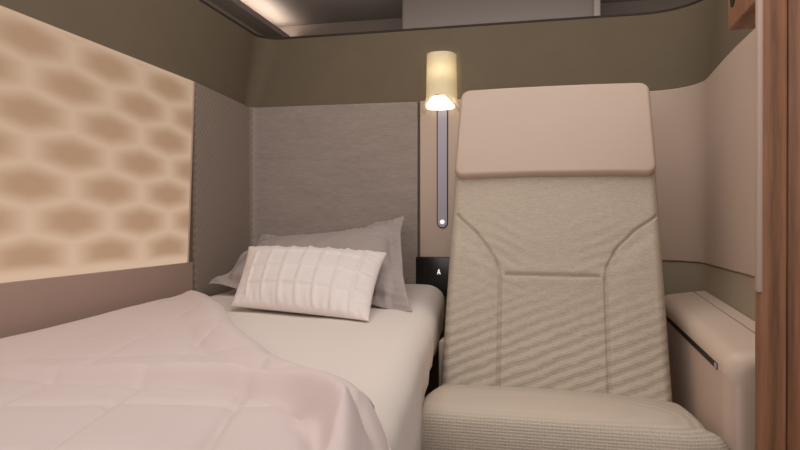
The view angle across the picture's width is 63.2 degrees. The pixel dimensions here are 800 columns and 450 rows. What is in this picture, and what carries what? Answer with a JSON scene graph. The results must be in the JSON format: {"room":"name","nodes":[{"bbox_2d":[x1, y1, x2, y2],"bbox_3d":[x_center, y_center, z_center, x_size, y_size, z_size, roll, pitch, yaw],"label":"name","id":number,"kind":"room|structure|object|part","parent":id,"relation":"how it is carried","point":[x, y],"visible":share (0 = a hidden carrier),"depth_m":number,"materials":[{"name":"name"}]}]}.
{"room":"aircraft cabin","nodes":[
{"label":"aircraft cabin","id":0,"kind":"room"},
{"bbox_2d":[0,0,253,282],"bbox_3d":[-0.955,0.052,1.149,0.100,1.586,3.005,0,0,13],"label":"wall","id":1,"kind":"structure","parent":0,"point":[188,39],"depth_m":2.04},
{"bbox_2d":[0,262,192,338],"bbox_3d":[-1.006,0.489,0.955,0.010,0.713,2.600,0,0,13],"label":"wall panel","id":2,"kind":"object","parent":1,"relation":"attached to","point":[26,306],"depth_m":1.69,"materials":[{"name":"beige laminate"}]},
{"bbox_2d":[0,5,194,282],"bbox_3d":[-0.974,-0.177,1.078,0.012,0.617,2.360,0,0,13],"label":"light panel","id":3,"kind":"object","parent":1,"relation":"attached to","point":[96,140],"visible":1,"depth_m":1.70,"materials":[{"name":"brown plastic"}]},
{"bbox_2d":[199,0,702,39],"bbox_3d":[-0.092,-0.746,0.993,1.750,0.008,3.100,0,0,13],"label":"trim","id":4,"kind":"structure","parent":1,"relation":"on","point":[202,1],"depth_m":2.43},
{"bbox_2d":[203,0,263,35],"bbox_3d":[-1.355,-0.141,1.325,0.100,1.970,5.170,0,0,13],"label":"wall","id":5,"kind":"structure","parent":0,"point":[217,7],"depth_m":3.28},
{"bbox_2d":[210,0,290,36],"bbox_3d":[-1.012,-1.071,2.355,0.099,0.030,2.940,0,0,13],"label":"light","id":6,"kind":"object","parent":5,"relation":"attached to","point":[238,9],"visible":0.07,"depth_m":3.34,"materials":[{"name":"beige plastic"}]},
{"bbox_2d":[240,0,638,26],"bbox_3d":[0.485,-1.194,0.955,3.890,0.080,5.290,0,0,13],"label":"ceiling","id":7,"kind":"structure","parent":0,"point":[280,13],"depth_m":3.53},
{"bbox_2d":[402,0,600,28],"bbox_3d":[0.497,-0.962,3.209,0.915,0.404,0.415,0,0,13],"label":"ceiling panel","id":8,"kind":"object","parent":7,"relation":"attached to","point":[415,13],"visible":0.17,"depth_m":3.03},
{"bbox_2d":[245,0,714,397],"bbox_3d":[0.200,0.046,2.387,1.790,1.586,0.240,0,0,13],"label":"wall","id":9,"kind":"structure","parent":0,"point":[668,50],"depth_m":2.44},
{"bbox_2d":[192,82,417,295],"bbox_3d":[-0.321,-0.106,2.364,0.702,0.770,0.437,0,0,13],"label":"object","id":10,"kind":"object","parent":9,"relation":"attached to","point":[286,170],"visible":0.62,"depth_m":2.53,"materials":[{"name":"fabric"}]},
{"bbox_3d":[-0.653,-0.106,2.434,0.024,0.770,0.424,0,0,13],"label":"panel","id":11,"kind":"part","parent":10,"relation":"part of","materials":[{"name":"fabric"}]},
{"bbox_3d":[-0.268,-0.099,2.564,0.689,0.754,0.024,0,0,13],"label":"panel","id":12,"kind":"part","parent":10,"relation":"part of","materials":[{"name":"fabric"}]},
{"bbox_2d":[416,257,449,295],"bbox_3d":[0.140,0.195,2.466,0.163,0.148,0.014,0,0,13],"label":"panel","id":13,"kind":"object","parent":9,"relation":"attached to","point":[433,271],"visible":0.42,"depth_m":2.46,"materials":[{"name":"black plastic"}]},
{"bbox_2d":[278,0,696,36],"bbox_3d":[1.075,-0.166,3.456,3.870,1.999,0.080,0,0,13],"label":"wall","id":14,"kind":"structure","parent":0,"point":[640,6],"depth_m":3.68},
{"bbox_2d":[710,0,753,276],"bbox_3d":[0.923,0.049,1.655,0.050,1.586,0.921,0,0,13],"label":"wall","id":15,"kind":"structure","parent":0,"point":[724,40],"depth_m":1.97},
{"bbox_2d":[420,29,754,276],"bbox_3d":[0.723,-0.182,2.012,0.668,0.617,1.469,0,0,-29],"label":"wall panel","id":16,"kind":"object","parent":15,"relation":"attached to","point":[704,132],"visible":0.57,"depth_m":2.16,"materials":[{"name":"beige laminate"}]},
{"bbox_2d":[423,51,459,227],"bbox_3d":[0.151,-0.313,2.424,0.140,0.652,0.086,0,0,13],"label":"reading lamp","id":17,"kind":"object","parent":16,"relation":"attached to","point":[441,78],"visible":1,"depth_m":2.41,"materials":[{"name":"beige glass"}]},
{"bbox_3d":[0.151,-0.459,2.423,0.109,0.051,0.076,0,0,13],"label":"bulb","id":18,"kind":"part","parent":17,"relation":"part of","materials":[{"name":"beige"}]},
{"bbox_3d":[0.150,-0.534,2.421,0.140,0.210,0.082,0,0,13],"label":"lamp shade","id":19,"kind":"part","parent":17,"relation":"part of","materials":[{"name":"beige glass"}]},
{"bbox_3d":[0.161,-0.226,2.462,0.035,0.470,0.004,0,0,13],"label":"rail","id":20,"kind":"part","parent":17,"relation":"part of","materials":[{"name":"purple metal"}]},
{"bbox_2d":[662,261,754,320],"bbox_3d":[0.789,0.235,1.949,0.584,0.212,1.354,0,0,-23],"label":"trim","id":21,"kind":"structure","parent":15,"relation":"attached to","point":[735,289],"depth_m":2.02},
{"bbox_3d":[0.487,0.875,0.995,3.900,0.060,5.350,0,0,13],"label":"floor","id":22,"kind":"structure","parent":0,"visible":0},
{"bbox_2d":[421,83,730,449],"bbox_3d":[0.420,0.207,1.688,0.691,1.271,0.876,0,0,13],"label":"seat","id":23,"kind":"object","parent":22,"relation":"on","point":[555,337],"visible":0.99,"depth_m":1.80,"materials":[{"name":"beige woven fabric"},{"name":"ribbed beige fabric"},{"name":"pink beige leather"}]},
{"bbox_3d":[0.442,0.062,1.891,0.600,0.945,0.468,0,0,13],"label":"backrest","id":24,"kind":"part","parent":23,"relation":"part of","materials":[{"name":"beige fabric"}]},
{"bbox_2d":[421,384,730,449],"bbox_3d":[0.379,0.512,1.514,0.691,0.232,0.365,0,0,13],"label":"seat cushion","id":25,"kind":"object","parent":23,"relation":"on","point":[454,416],"depth_m":1.40,"materials":[{"name":"beige fabric"}]},
{"bbox_2d":[665,291,754,449],"bbox_3d":[0.835,0.529,1.736,0.143,0.625,0.845,0,0,13],"label":"console","id":26,"kind":"object","parent":22,"relation":"on","point":[711,344],"visible":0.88,"depth_m":1.54,"materials":[{"name":"beige leather"}]},
{"bbox_3d":[0.836,0.278,1.735,0.140,0.121,0.845,0,0,13],"label":"lid","id":27,"kind":"part","parent":26,"relation":"part of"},
{"bbox_2d":[728,0,799,449],"bbox_3d":[0.935,-0.155,1.233,0.538,1.998,0.254,0,0,13],"label":"door frame","id":28,"kind":"structure","parent":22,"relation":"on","point":[776,23],"depth_m":1.17,"materials":[{"name":"brown wood"}]},
{"bbox_3d":[0.911,-0.154,1.125,0.534,1.998,0.025,0,0,13],"label":"post panel","id":29,"kind":"part","parent":28,"relation":"part of","materials":[{"name":"brown wood"}]},
{"bbox_3d":[-0.392,0.625,1.377,0.990,0.438,2.300,0,0,13],"label":"bed base","id":30,"kind":"object","parent":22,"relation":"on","visible":0},
{"bbox_2d":[210,284,444,449],"bbox_3d":[-0.329,0.320,1.364,1.073,0.192,2.345,0,0,13],"label":"mattress","id":31,"kind":"object","parent":30,"relation":"on","point":[388,357],"visible":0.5,"depth_m":1.36,"materials":[{"name":"beige fabric"}]},
{"bbox_2d":[0,290,390,449],"bbox_3d":[-0.406,0.232,1.137,0.994,0.121,1.850,0,0,13],"label":"duvet","id":32,"kind":"object","parent":31,"relation":"on","point":[176,372],"visible":1,"depth_m":0.80,"materials":[{"name":"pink fabric"}]},
{"bbox_2d":[231,245,386,320],"bbox_3d":[-0.282,0.151,1.849,0.513,0.175,0.367,0,0,13],"label":"quilted pillow","id":33,"kind":"object","parent":31,"relation":"on","point":[328,281],"visible":1,"depth_m":1.79,"materials":[{"name":"white fabric"}]},
{"bbox_2d":[208,216,411,311],"bbox_3d":[-0.207,0.103,2.214,0.864,0.274,0.454,0,0,33],"label":"pillow","id":34,"kind":"object","parent":31,"relation":"on","point":[390,292],"visible":0.58,"depth_m":2.16,"materials":[{"name":"fabric"}]}
]}

